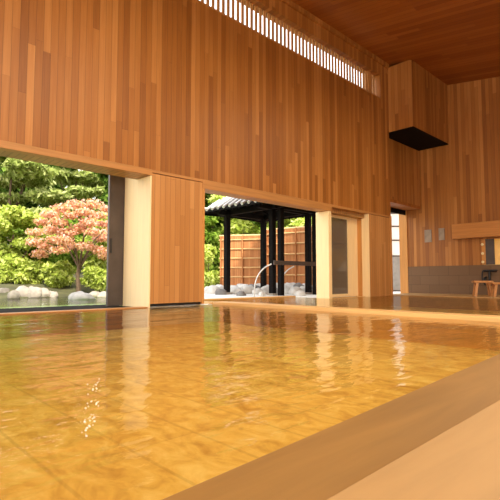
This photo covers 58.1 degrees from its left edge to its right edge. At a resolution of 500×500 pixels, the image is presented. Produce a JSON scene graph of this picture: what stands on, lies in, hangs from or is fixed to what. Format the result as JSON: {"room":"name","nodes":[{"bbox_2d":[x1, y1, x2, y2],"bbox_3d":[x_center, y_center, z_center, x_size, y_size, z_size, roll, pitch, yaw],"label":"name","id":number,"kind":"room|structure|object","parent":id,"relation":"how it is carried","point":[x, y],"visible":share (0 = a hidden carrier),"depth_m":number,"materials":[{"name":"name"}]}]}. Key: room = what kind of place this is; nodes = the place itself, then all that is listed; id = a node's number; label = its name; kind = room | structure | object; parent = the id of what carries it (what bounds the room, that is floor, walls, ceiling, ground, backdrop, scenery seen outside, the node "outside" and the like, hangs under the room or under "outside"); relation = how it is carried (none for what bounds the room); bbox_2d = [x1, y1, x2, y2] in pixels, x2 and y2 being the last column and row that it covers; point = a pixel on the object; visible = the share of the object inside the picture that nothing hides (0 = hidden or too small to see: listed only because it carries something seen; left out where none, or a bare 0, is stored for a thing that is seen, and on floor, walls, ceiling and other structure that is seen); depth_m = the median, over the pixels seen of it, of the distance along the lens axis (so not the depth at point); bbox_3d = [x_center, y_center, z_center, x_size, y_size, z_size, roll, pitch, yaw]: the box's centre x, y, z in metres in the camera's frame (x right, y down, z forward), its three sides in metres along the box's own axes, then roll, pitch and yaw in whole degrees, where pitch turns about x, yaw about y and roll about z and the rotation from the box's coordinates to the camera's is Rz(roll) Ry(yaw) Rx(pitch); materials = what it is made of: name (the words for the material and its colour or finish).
{"room":"spa","nodes":[
{"label":"spa","id":0,"kind":"room"},
{"bbox_2d":[0,0,390,215],"bbox_3d":[-3.562,-3.608,5.774,20.505,4.389,0.300,4,-5,-44],"label":"wall","id":1,"kind":"structure","parent":0,"point":[180,87],"depth_m":7.97,"materials":[{"name":"brown wood"}]},
{"bbox_2d":[106,175,124,305],"bbox_3d":[-2.278,-0.316,7.821,0.395,2.550,0.075,4,-5,-44],"label":"door","id":2,"kind":"structure","parent":1,"relation":"in","point":[116,184],"depth_m":7.75,"materials":[{"name":"brown metal"}]},
{"bbox_2d":[123,176,151,326],"bbox_3d":[-1.861,-0.207,7.569,0.130,2.900,0.864,4,-5,-44],"label":"trim","id":3,"kind":"structure","parent":1,"relation":"attached to","point":[138,193],"depth_m":7.49,"materials":[{"name":"beige wood"}]},
{"bbox_2d":[150,173,201,303],"bbox_3d":[-1.260,-0.167,7.633,1.029,2.109,0.120,4,-5,-44],"label":"wall panel","id":4,"kind":"object","parent":1,"relation":"attached to","point":[176,205],"visible":0.93,"depth_m":7.56,"materials":[{"name":"brown wood"}]},
{"bbox_2d":[0,140,368,218],"bbox_3d":[-3.904,-1.367,5.160,19.369,0.165,0.134,4,-5,-44],"label":"trim","id":5,"kind":"structure","parent":1,"relation":"attached to","point":[211,186],"depth_m":7.30,"materials":[{"name":"brown wood"}]},
{"bbox_2d":[152,170,389,217],"bbox_3d":[1.137,-1.102,9.994,7.663,0.047,0.126,4,-5,-44],"label":"trim","id":6,"kind":"structure","parent":1,"relation":"attached to","point":[153,171],"depth_m":7.73,"materials":[{"name":"brown wood"}]},
{"bbox_2d":[201,0,374,93],"bbox_3d":[0.433,-4.755,9.727,8.386,0.660,0.150,4,-5,-44],"label":"window","id":7,"kind":"structure","parent":1,"relation":"in","point":[333,61],"depth_m":10.29,"materials":[{"name":"white glass"}]},
{"bbox_2d":[196,0,380,98],"bbox_3d":[0.554,-4.417,9.615,8.478,0.030,0.066,4,-5,-44],"label":"trim","id":8,"kind":"structure","parent":1,"relation":"attached to","point":[196,0],"depth_m":9.66,"materials":[{"name":"brown wood"}]},
{"bbox_2d":[280,0,388,68],"bbox_3d":[-3.441,-5.722,5.788,20.505,0.132,0.050,4,-5,-44],"label":"trim","id":9,"kind":"structure","parent":1,"relation":"attached to","point":[289,3],"depth_m":11.00,"materials":[{"name":"brown wood"}]},
{"bbox_2d":[331,214,357,296],"bbox_3d":[2.319,0.060,11.491,1.843,2.249,0.050,4,-5,-44],"label":"door","id":10,"kind":"structure","parent":1,"relation":"in","point":[344,229],"depth_m":11.58,"materials":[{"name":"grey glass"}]},
{"bbox_2d":[361,214,370,308],"bbox_3d":[3.037,0.292,11.795,0.028,2.467,0.214,4,-5,-44],"label":"trim","id":11,"kind":"structure","parent":1,"relation":"attached to","point":[364,221],"depth_m":11.79,"materials":[{"name":"brown wood"}]},
{"bbox_2d":[369,214,390,296],"bbox_3d":[3.488,0.161,12.178,1.136,2.159,0.120,4,-5,-44],"label":"wall panel","id":12,"kind":"object","parent":1,"relation":"attached to","point":[379,226],"visible":0.93,"depth_m":12.10,"materials":[{"name":"brown wood"}]},
{"bbox_2d":[389,216,392,295],"bbox_3d":[3.846,0.159,12.604,0.090,2.219,0.262,4,-5,-44],"label":"trim","id":13,"kind":"structure","parent":1,"relation":"attached to","point":[390,217],"depth_m":12.50,"materials":[{"name":"brown wood"}]},
{"bbox_2d":[0,306,499,499],"bbox_3d":[-1.830,1.045,3.796,20.700,0.100,7.900,4,-5,-44],"label":"floor","id":14,"kind":"structure","parent":0,"point":[201,414],"depth_m":2.82,"materials":[{"name":"yellow liquid"}]},
{"bbox_2d":[0,305,128,312],"bbox_3d":[-6.801,0.912,3.276,12.797,0.496,1.278,4,-5,-44],"label":"stone curb","id":15,"kind":"object","parent":14,"relation":"on","point":[31,309],"visible":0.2,"depth_m":7.03,"materials":[{"name":"grey stone"}]},
{"bbox_2d":[0,307,147,338],"bbox_3d":[-6.296,0.893,2.754,12.802,0.564,0.170,4,-5,-44],"label":"rim","id":16,"kind":"object","parent":14,"relation":"on","point":[16,313],"visible":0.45,"depth_m":6.24,"materials":[{"name":"brown wood"}]},
{"bbox_2d":[150,304,210,325],"bbox_3d":[-1.218,1.225,7.685,1.369,0.558,0.130,4,-5,-44],"label":"rim","id":17,"kind":"object","parent":14,"relation":"on","point":[197,304],"visible":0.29,"depth_m":7.52,"materials":[{"name":"brown wood"}]},
{"bbox_2d":[150,302,199,306],"bbox_3d":[-1.260,0.909,7.569,0.999,0.043,0.090,4,-5,-44],"label":"trim","id":18,"kind":"structure","parent":17,"relation":"on","point":[184,303],"depth_m":7.50,"materials":[{"name":"black metal"}]},
{"bbox_2d":[200,189,204,303],"bbox_3d":[-0.880,-0.069,8.011,0.050,2.043,0.172,4,-5,-44],"label":"trim","id":19,"kind":"structure","parent":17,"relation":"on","point":[203,190],"depth_m":7.96,"materials":[{"name":"brown wood"}]},
{"bbox_2d":[0,304,499,373],"bbox_3d":[-3.671,0.510,1.031,14.174,0.001,6.112,4,-5,-44],"label":"water","id":20,"kind":"object","parent":14,"relation":"on","point":[183,313],"visible":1,"depth_m":4.46,"materials":[{"name":"liquid"}]},
{"bbox_2d":[81,378,99,436],"bbox_3d":[-0.570,0.549,1.635,0.058,0.006,0.770,1,-4,-18],"label":"bubbles","id":21,"kind":"object","parent":20,"relation":"on","point":[86,428],"visible":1,"depth_m":1.43,"materials":[{"name":"white liquid"}]},
{"bbox_2d":[204,296,390,319],"bbox_3d":[1.155,1.429,10.912,6.526,0.580,1.370,4,-5,-44],"label":"rim","id":22,"kind":"object","parent":14,"relation":"on","point":[268,297],"visible":0.17,"depth_m":11.14,"materials":[{"name":"brown wood"}]},
{"bbox_2d":[316,211,331,306],"bbox_3d":[1.755,0.269,10.675,0.120,2.363,0.374,4,-5,-44],"label":"trim","id":23,"kind":"structure","parent":14,"relation":"on","point":[323,219],"depth_m":10.61,"materials":[{"name":"beige wood"}]},
{"bbox_2d":[162,354,499,499],"bbox_3d":[1.379,0.847,2.041,0.816,0.562,22.898,-4,-5,43],"label":"pool coping","id":24,"kind":"object","parent":14,"relation":"on","point":[320,465],"visible":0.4,"depth_m":1.15},
{"bbox_2d":[204,295,499,314],"bbox_3d":[3.179,1.036,9.040,6.226,0.001,6.607,4,-5,-44],"label":"water","id":25,"kind":"object","parent":14,"relation":"on","point":[449,300],"visible":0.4,"depth_m":8.66,"materials":[{"name":"brown liquid"}]},
{"bbox_2d":[213,301,499,350],"bbox_3d":[1.288,1.112,6.287,0.300,0.598,5.343,4,-5,-44],"label":"divider","id":26,"kind":"object","parent":14,"relation":"on","point":[475,317],"visible":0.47,"depth_m":5.52,"materials":[{"name":"brown wood"}]},
{"bbox_2d":[357,219,362,295],"bbox_3d":[2.902,0.355,11.958,0.055,2.363,0.206,4,-5,-44],"label":"trim","id":27,"kind":"structure","parent":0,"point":[359,228],"depth_m":11.92,"materials":[{"name":"brown wood"}]},
{"bbox_2d":[291,0,499,84],"bbox_3d":[2.433,-5.066,0.692,26.000,2.872,17.140,4,-5,-44],"label":"ceiling","id":28,"kind":"structure","parent":0,"point":[455,41],"depth_m":10.70,"materials":[{"name":"brown wood"}]},
{"bbox_2d":[388,60,412,131],"bbox_3d":[4.188,-4.287,12.565,0.007,1.871,0.717,4,-5,-44],"label":"wall","id":29,"kind":"structure","parent":0,"point":[400,105],"depth_m":12.55,"materials":[{"name":"brown wood"}]},
{"bbox_2d":[389,138,419,205],"bbox_3d":[4.432,-3.371,13.918,2.405,3.858,0.460,4,-5,-44],"label":"wall","id":30,"kind":"structure","parent":0,"point":[404,160],"depth_m":13.82,"materials":[{"name":"brown wood"}]},
{"bbox_2d":[390,207,405,214],"bbox_3d":[4.255,-1.270,13.962,2.305,0.147,0.030,4,-5,-44],"label":"trim","id":31,"kind":"structure","parent":30,"relation":"attached to","point":[393,210],"depth_m":14.42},
{"bbox_2d":[390,199,420,210],"bbox_3d":[4.453,-1.400,13.800,2.355,0.089,0.490,4,-5,-44],"label":"trim","id":32,"kind":"structure","parent":30,"relation":"attached to","point":[396,204],"depth_m":13.93,"materials":[{"name":"brown wood"}]},
{"bbox_2d":[327,400,499,499],"bbox_3d":[4.974,0.410,-1.706,22.860,0.234,10.695,4,-5,-44],"label":"floor","id":33,"kind":"structure","parent":0,"point":[462,462],"depth_m":0.96,"materials":[{"name":"brown wood"}]},
{"bbox_2d":[389,60,448,143],"bbox_3d":[4.938,-4.241,13.486,2.351,1.881,1.007,4,-5,-44],"label":"wall","id":34,"kind":"structure","parent":0,"point":[429,93],"depth_m":13.04,"materials":[{"name":"brown wood"}]},
{"bbox_2d":[389,126,448,150],"bbox_3d":[4.947,-3.292,13.411,2.335,0.019,0.957,4,-5,-44],"label":"trim","id":35,"kind":"structure","parent":34,"relation":"attached to","point":[413,137],"depth_m":13.38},
{"bbox_2d":[391,293,499,310],"bbox_3d":[6.287,1.469,11.816,2.134,0.520,5.352,4,-5,-44],"label":"floor","id":36,"kind":"structure","parent":0,"point":[401,294],"depth_m":11.87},
{"bbox_2d":[471,281,492,295],"bbox_3d":[5.997,0.993,11.607,0.460,0.400,0.296,-1,-4,14],"label":"wooden stool","id":37,"kind":"object","parent":36,"relation":"on","point":[475,288],"visible":0.8,"depth_m":11.53,"materials":[{"name":"brown wood"}]},
{"bbox_2d":[481,270,496,284],"bbox_3d":[6.755,0.911,12.706,0.202,0.713,0.383,4,-5,-44],"label":"tap","id":38,"kind":"object","parent":36,"relation":"on","point":[488,271],"visible":0.73,"depth_m":12.75,"materials":[{"name":"black metal"}]},
{"bbox_2d":[489,282,499,296],"bbox_3d":[6.287,0.990,11.260,0.460,0.360,0.296,-1,-4,11],"label":"wooden stool","id":39,"kind":"object","parent":36,"relation":"on","point":[493,293],"visible":1,"depth_m":11.18,"materials":[{"name":"brown wood"}]},
{"bbox_2d":[407,77,499,266],"bbox_3d":[11.086,-2.797,8.779,0.150,5.889,17.020,4,-5,-44],"label":"wall","id":40,"kind":"structure","parent":0,"point":[459,181],"depth_m":13.57,"materials":[{"name":"brown wood"}]},
{"bbox_2d":[399,211,408,292],"bbox_3d":[5.115,0.097,14.829,0.240,2.760,0.271,4,-5,-44],"label":"trim","id":41,"kind":"structure","parent":40,"relation":"attached to","point":[403,235],"depth_m":14.74,"materials":[{"name":"brown wood"}]},
{"bbox_2d":[424,229,431,241],"bbox_3d":[5.621,-0.442,14.201,0.028,0.396,0.227,4,-5,-44],"label":"wall plaque","id":42,"kind":"object","parent":40,"relation":"attached to","point":[427,233],"visible":1,"depth_m":14.19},
{"bbox_2d":[438,228,444,239],"bbox_3d":[5.918,-0.490,13.893,0.028,0.369,0.177,4,-5,-44],"label":"wall plaque","id":43,"kind":"object","parent":40,"relation":"attached to","point":[441,230],"visible":1,"depth_m":13.88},
{"bbox_2d":[408,265,499,294],"bbox_3d":[11.077,0.600,8.543,0.175,0.920,17.020,4,-5,-44],"label":"wainscoting","id":44,"kind":"structure","parent":40,"relation":"attached to","point":[421,279],"depth_m":13.63,"materials":[{"name":"stone"}]},
{"bbox_2d":[452,220,499,239],"bbox_3d":[7.600,-0.644,11.993,0.239,0.440,4.282,4,-5,-44],"label":"trim","id":45,"kind":"structure","parent":40,"relation":"attached to","point":[485,229],"depth_m":12.95,"materials":[{"name":"brown wood"}]},
{"bbox_2d":[481,239,499,264],"bbox_3d":[7.580,-0.043,12.815,0.880,1.010,1.752,4,-5,-44],"label":"mirror","id":46,"kind":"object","parent":40,"relation":"in","point":[491,247],"depth_m":12.98,"materials":[{"name":"mirror"}]},
{"label":"outside","id":47,"kind":"structure","parent":0,"visible":0},
{"bbox_2d":[0,267,105,306],"bbox_3d":[-23.387,1.337,38.813,110.000,4.175,60.000,4,-5,-44],"label":"ground","id":48,"kind":"structure","parent":47,"point":[65,291],"depth_m":15.92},
{"bbox_2d":[0,288,9,292],"bbox_3d":[-8.018,1.399,14.582,0.456,0.349,0.660,-1,-4,10],"label":"rock","id":49,"kind":"object","parent":48,"relation":"on","point":[2,290],"visible":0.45,"depth_m":14.46,"materials":[{"name":"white stone"}]},
{"bbox_2d":[0,212,16,244],"bbox_3d":[-11.119,-0.355,17.864,3.162,3.719,2.727,4,-5,-44],"label":"broadleaf tree","id":50,"kind":"object","parent":48,"relation":"on","point":[9,233],"visible":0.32,"depth_m":17.86,"materials":[{"name":"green plant"}]},
{"bbox_2d":[0,261,17,283],"bbox_3d":[-8.894,0.988,16.516,1.263,1.167,1.219,4,-5,-44],"label":"shrub","id":51,"kind":"object","parent":48,"relation":"on","point":[7,272],"visible":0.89,"depth_m":16.14,"materials":[{"name":"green plant"}]},
{"bbox_2d":[7,290,20,299],"bbox_3d":[-7.280,1.380,13.883,0.377,0.293,0.578,2,-4,-28],"label":"rock","id":52,"kind":"object","parent":48,"relation":"on","point":[14,294],"visible":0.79,"depth_m":13.71,"materials":[{"name":"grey stone"}]},
{"bbox_2d":[16,285,28,296],"bbox_3d":[-7.322,1.360,14.589,0.768,0.426,0.527,3,-5,-35],"label":"rock","id":53,"kind":"object","parent":48,"relation":"on","point":[23,290],"visible":0.35,"depth_m":14.40,"materials":[{"name":"stone"}]},
{"bbox_2d":[0,202,55,268],"bbox_3d":[-8.911,-0.072,17.375,2.764,3.317,2.358,4,-5,-44],"label":"broadleaf tree","id":54,"kind":"object","parent":48,"relation":"on","point":[13,217],"visible":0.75,"depth_m":16.98,"materials":[{"name":"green plant"}]},
{"bbox_2d":[11,259,50,283],"bbox_3d":[-8.066,0.942,16.613,1.523,1.318,1.152,4,-5,-44],"label":"shrub","id":55,"kind":"object","parent":48,"relation":"on","point":[29,272],"visible":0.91,"depth_m":16.39,"materials":[{"name":"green plant"}]},
{"bbox_2d":[0,156,73,240],"bbox_3d":[-11.750,-2.546,22.652,5.882,8.267,5.267,-2,-4,32],"label":"pine tree","id":56,"kind":"object","parent":48,"relation":"on","point":[22,174],"visible":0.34,"depth_m":22.38,"materials":[{"name":"green plant"}]},
{"bbox_2d":[0,161,76,252],"bbox_3d":[-15.619,-4.253,33.324,6.301,11.856,7.221,4,-5,-44],"label":"broadleaf tree","id":57,"kind":"object","parent":48,"relation":"on","point":[29,205],"visible":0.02,"depth_m":31.97,"materials":[{"name":"green plant"}]},
{"bbox_2d":[2,213,87,274],"bbox_3d":[-8.673,-0.010,19.520,3.836,3.316,3.044,0,-4,-4],"label":"broadleaf tree","id":58,"kind":"object","parent":48,"relation":"on","point":[54,258],"visible":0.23,"depth_m":18.92,"materials":[{"name":"green plant"}]},
{"bbox_2d":[41,288,50,296],"bbox_3d":[-6.799,1.418,14.879,0.644,0.350,0.546,1,-4,-21],"label":"rock","id":59,"kind":"object","parent":48,"relation":"on","point":[45,292],"visible":0.36,"depth_m":14.74,"materials":[{"name":"stone"}]},
{"bbox_2d":[39,259,76,288],"bbox_3d":[-6.913,0.977,16.326,1.142,1.341,1.394,0,-4,6],"label":"shrub","id":60,"kind":"object","parent":48,"relation":"on","point":[61,272],"visible":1,"depth_m":16.03,"materials":[{"name":"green plant"}]},
{"bbox_2d":[23,166,105,273],"bbox_3d":[-10.618,-2.895,27.456,6.824,9.314,6.893,4,-5,-44],"label":"pine tree","id":61,"kind":"object","parent":48,"relation":"on","point":[83,184],"visible":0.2,"depth_m":26.18,"materials":[{"name":"green plant"}]},
{"bbox_2d":[24,198,107,291],"bbox_3d":[-6.250,-0.165,16.015,4.008,3.455,2.294,0,-4,-4],"label":"maple tree","id":62,"kind":"object","parent":48,"relation":"on","point":[64,240],"visible":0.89,"depth_m":15.81,"materials":[{"name":"pink plant"}]},
{"bbox_2d":[72,211,107,271],"bbox_3d":[-5.950,0.093,19.277,3.203,3.344,3.102,4,-5,-44],"label":"broadleaf tree","id":63,"kind":"object","parent":48,"relation":"on","point":[93,260],"visible":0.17,"depth_m":18.17,"materials":[{"name":"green plant"}]},
{"bbox_2d":[80,265,106,291],"bbox_3d":[-5.456,1.120,16.100,1.236,1.163,1.157,0,-4,-6],"label":"shrub","id":64,"kind":"object","parent":48,"relation":"on","point":[94,277],"visible":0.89,"depth_m":15.83,"materials":[{"name":"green plant"}]},
{"bbox_2d":[92,172,108,243],"bbox_3d":[-6.109,-1.888,22.813,4.052,7.437,4.143,-1,-4,10],"label":"broadleaf tree","id":65,"kind":"object","parent":48,"relation":"on","point":[102,177],"visible":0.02,"depth_m":21.91,"materials":[{"name":"green plant"}]},
{"bbox_2d":[205,216,223,270],"bbox_3d":[-1.957,0.014,22.030,2.309,3.928,2.512,3,-5,-35],"label":"broadleaf tree","id":66,"kind":"object","parent":48,"relation":"on","point":[212,237],"visible":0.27,"depth_m":21.59,"materials":[{"name":"green plant"}]},
{"bbox_2d":[205,193,254,228],"bbox_3d":[-2.437,-2.054,29.475,5.894,8.363,5.242,-1,-4,12],"label":"broadleaf tree","id":67,"kind":"object","parent":48,"relation":"on","point":[207,195],"visible":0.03,"depth_m":28.53,"materials":[{"name":"green plant"}]},
{"bbox_2d":[208,194,268,243],"bbox_3d":[-0.223,-0.539,22.555,3.877,5.205,3.462,4,-5,-44],"label":"broadleaf tree","id":68,"kind":"object","parent":48,"relation":"on","point":[238,226],"visible":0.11,"depth_m":21.84,"materials":[{"name":"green plant"}]},
{"bbox_2d":[250,216,311,233],"bbox_3d":[2.090,-3.644,33.269,6.855,12.095,6.835,0,-4,-1],"label":"broadleaf tree","id":69,"kind":"object","parent":48,"relation":"on","point":[256,223],"visible":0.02,"depth_m":32.41,"materials":[{"name":"green plant"}]},
{"bbox_2d":[267,217,311,227],"bbox_3d":[2.762,-0.542,23.377,4.000,5.480,3.801,1,-4,-12],"label":"broadleaf tree","id":70,"kind":"object","parent":48,"relation":"on","point":[293,222],"visible":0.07,"depth_m":22.11,"materials":[{"name":"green plant"}]},
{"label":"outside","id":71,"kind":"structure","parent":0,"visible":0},
{"bbox_2d":[204,291,400,305],"bbox_3d":[5.159,1.936,19.424,25.540,0.400,7.990,4,-5,-44],"label":"gravel ground","id":72,"kind":"structure","parent":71,"point":[206,296],"depth_m":12.03,"materials":[{"name":"white gravel"}]},
{"bbox_2d":[204,244,219,287],"bbox_3d":[-1.733,0.822,18.482,1.539,2.178,1.344,1,-4,-13],"label":"shrub","id":73,"kind":"object","parent":72,"relation":"on","point":[210,250],"visible":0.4,"depth_m":18.14,"materials":[{"name":"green plant"}]},
{"bbox_2d":[204,270,219,286],"bbox_3d":[-1.408,1.318,17.170,0.966,1.140,0.980,4,-5,-44],"label":"shrub","id":74,"kind":"object","parent":72,"relation":"on","point":[211,277],"visible":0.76,"depth_m":16.90,"materials":[{"name":"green plant"}]},
{"bbox_2d":[207,285,220,293],"bbox_3d":[-1.158,1.284,14.598,0.505,0.300,0.412,0,-4,-3],"label":"rock","id":75,"kind":"object","parent":72,"relation":"on","point":[211,289],"visible":0.55,"depth_m":14.44,"materials":[{"name":"white stone"}]},
{"bbox_2d":[215,289,226,294],"bbox_3d":[-0.879,1.263,13.577,0.362,0.205,0.309,1,-4,-18],"label":"rock","id":76,"kind":"object","parent":72,"relation":"on","point":[218,291],"visible":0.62,"depth_m":13.48,"materials":[{"name":"grey stone"}]},
{"bbox_2d":[230,285,237,291],"bbox_3d":[-0.543,1.326,15.175,0.462,0.292,0.498,2,-4,-25],"label":"rock","id":77,"kind":"object","parent":72,"relation":"on","point":[232,287],"visible":0.31,"depth_m":15.03,"materials":[{"name":"grey stone"}]},
{"bbox_2d":[233,287,243,293],"bbox_3d":[-0.381,1.288,14.169,0.428,0.234,0.343,2,-5,-33],"label":"rock","id":78,"kind":"object","parent":72,"relation":"on","point":[237,289],"visible":0.56,"depth_m":14.04,"materials":[{"name":"grey stone"}]},
{"bbox_2d":[219,234,259,285],"bbox_3d":[-0.278,0.511,16.814,1.830,2.197,0.145,-1,-4,13],"label":"bamboo fence","id":79,"kind":"object","parent":72,"relation":"on","point":[245,248],"visible":0.49,"depth_m":16.81,"materials":[{"name":"brown wood"}]},
{"bbox_2d":[236,291,245,295],"bbox_3d":[-0.253,1.219,12.576,0.264,0.161,0.233,-4,-5,43],"label":"rock","id":80,"kind":"object","parent":72,"relation":"on","point":[240,293],"visible":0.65,"depth_m":12.50,"materials":[{"name":"grey stone"}]},
{"bbox_2d":[236,284,247,287],"bbox_3d":[-0.256,1.343,15.777,0.555,0.338,0.547,0,-4,-3],"label":"rock","id":81,"kind":"object","parent":72,"relation":"on","point":[238,285],"visible":0.34,"depth_m":15.63,"materials":[{"name":"grey stone"}]},
{"bbox_2d":[241,285,253,293],"bbox_3d":[-0.071,1.282,14.568,0.501,0.300,0.535,0,-4,-5],"label":"rock","id":82,"kind":"object","parent":72,"relation":"on","point":[248,289],"visible":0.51,"depth_m":14.35,"materials":[{"name":"grey stone"}]},
{"bbox_2d":[252,288,261,293],"bbox_3d":[0.247,1.271,13.872,0.338,0.229,0.403,-2,-4,27],"label":"rock","id":83,"kind":"object","parent":72,"relation":"on","point":[257,290],"visible":0.49,"depth_m":13.72,"materials":[{"name":"grey stone"}]},
{"bbox_2d":[205,197,315,295],"bbox_3d":[0.547,-0.446,14.067,3.045,3.662,3.260,4,-5,-44],"label":"pavilion","id":84,"kind":"object","parent":72,"relation":"on","point":[228,208],"visible":0.44,"depth_m":13.92,"materials":[{"name":"wood"}]},
{"bbox_2d":[259,291,265,295],"bbox_3d":[0.338,1.212,12.380,0.211,0.149,0.274,0,-4,6],"label":"rock","id":85,"kind":"object","parent":72,"relation":"on","point":[261,293],"visible":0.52,"depth_m":12.28,"materials":[{"name":"beige stone"}]},
{"bbox_2d":[254,264,271,296],"bbox_3d":[0.305,0.784,11.367,0.484,0.888,0.088,0,-4,0],"label":"grab rail","id":86,"kind":"object","parent":72,"relation":"on","point":[269,264],"visible":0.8,"depth_m":11.36,"materials":[{"name":"metal"}]},
{"bbox_2d":[261,285,268,293],"bbox_3d":[0.561,1.301,14.885,0.481,0.305,0.620,-1,-4,13],"label":"rock","id":87,"kind":"object","parent":72,"relation":"on","point":[265,289],"visible":0.47,"depth_m":14.65,"materials":[{"name":"grey stone"}]},
{"bbox_2d":[284,284,291,293],"bbox_3d":[1.194,1.251,14.389,0.494,0.338,0.606,1,-4,-17],"label":"rock","id":88,"kind":"object","parent":72,"relation":"on","point":[286,287],"visible":0.35,"depth_m":14.14,"materials":[{"name":"grey stone"}]},
{"bbox_2d":[267,226,311,284],"bbox_3d":[1.706,0.363,16.577,2.704,2.462,0.145,-3,-5,35],"label":"bamboo fence","id":89,"kind":"object","parent":72,"relation":"on","point":[294,237],"visible":0.2,"depth_m":16.66,"materials":[{"name":"brown wood"}]},
{"bbox_2d":[272,204,316,295],"bbox_3d":[1.419,0.032,13.177,2.076,2.590,0.175,3,-5,-39],"label":"door frame","id":90,"kind":"structure","parent":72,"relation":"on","point":[280,211],"depth_m":12.79,"materials":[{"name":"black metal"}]},
{"bbox_2d":[288,286,301,294],"bbox_3d":[1.377,1.247,13.773,0.448,0.264,0.402,-2,-4,26],"label":"rock","id":91,"kind":"object","parent":72,"relation":"on","point":[292,290],"visible":0.56,"depth_m":13.64,"materials":[{"name":"grey stone"}]},
{"bbox_2d":[293,282,303,286],"bbox_3d":[1.624,1.262,14.898,0.566,0.383,0.529,1,-4,-10],"label":"rock","id":92,"kind":"object","parent":72,"relation":"on","point":[298,284],"visible":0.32,"depth_m":14.78,"materials":[{"name":"grey stone"}]},
{"bbox_2d":[294,290,305,295],"bbox_3d":[1.403,1.213,12.578,0.284,0.174,0.264,3,-5,-34],"label":"rock","id":93,"kind":"object","parent":72,"relation":"on","point":[299,292],"visible":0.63,"depth_m":12.50,"materials":[{"name":"grey stone"}]},
{"bbox_2d":[391,213,399,290],"bbox_3d":[5.626,0.070,17.272,0.900,3.039,0.060,0,-4,0],"label":"screen","id":94,"kind":"object","parent":72,"relation":"on","point":[395,217],"visible":0.21,"depth_m":17.26,"materials":[{"name":"white paper"}]},
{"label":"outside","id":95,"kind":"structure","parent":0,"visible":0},
{"bbox_2d":[0,297,122,308],"bbox_3d":[-18.653,0.391,-2.706,49.380,0.001,9.030,4,-5,-44],"label":"pond water","id":96,"kind":"structure","parent":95,"point":[56,301],"depth_m":11.42,"materials":[{"name":"green liquid"}]},
{"bbox_2d":[27,286,41,297],"bbox_3d":[-7.052,1.373,14.675,0.519,0.413,0.813,4,-5,-43],"label":"rock","id":97,"kind":"object","parent":96,"relation":"on","point":[34,292],"visible":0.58,"depth_m":14.42,"materials":[{"name":"stone"}]},
{"bbox_2d":[49,291,57,296],"bbox_3d":[-6.566,1.477,14.967,0.440,0.244,0.315,-2,-5,32],"label":"rock","id":98,"kind":"object","parent":96,"relation":"on","point":[53,294],"visible":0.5,"depth_m":14.84,"materials":[{"name":"stone"}]},
{"bbox_2d":[68,291,95,299],"bbox_3d":[-5.024,1.353,13.333,0.944,0.274,0.602,-2,-4,24],"label":"rock","id":99,"kind":"object","parent":96,"relation":"on","point":[80,295],"visible":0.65,"depth_m":13.09,"materials":[{"name":"grey stone"}]},
{"bbox_2d":[89,291,99,296],"bbox_3d":[-5.209,1.491,15.053,0.432,0.226,0.608,-2,-4,25],"label":"rock","id":100,"kind":"object","parent":96,"relation":"on","point":[93,293],"visible":0.38,"depth_m":14.89,"materials":[{"name":"stone"}]},
{"bbox_2d":[97,291,105,296],"bbox_3d":[-4.877,1.484,14.953,0.540,0.227,0.404,-1,-4,18],"label":"rock","id":101,"kind":"object","parent":96,"relation":"on","point":[101,294],"visible":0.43,"depth_m":14.84,"materials":[{"name":"stone"}]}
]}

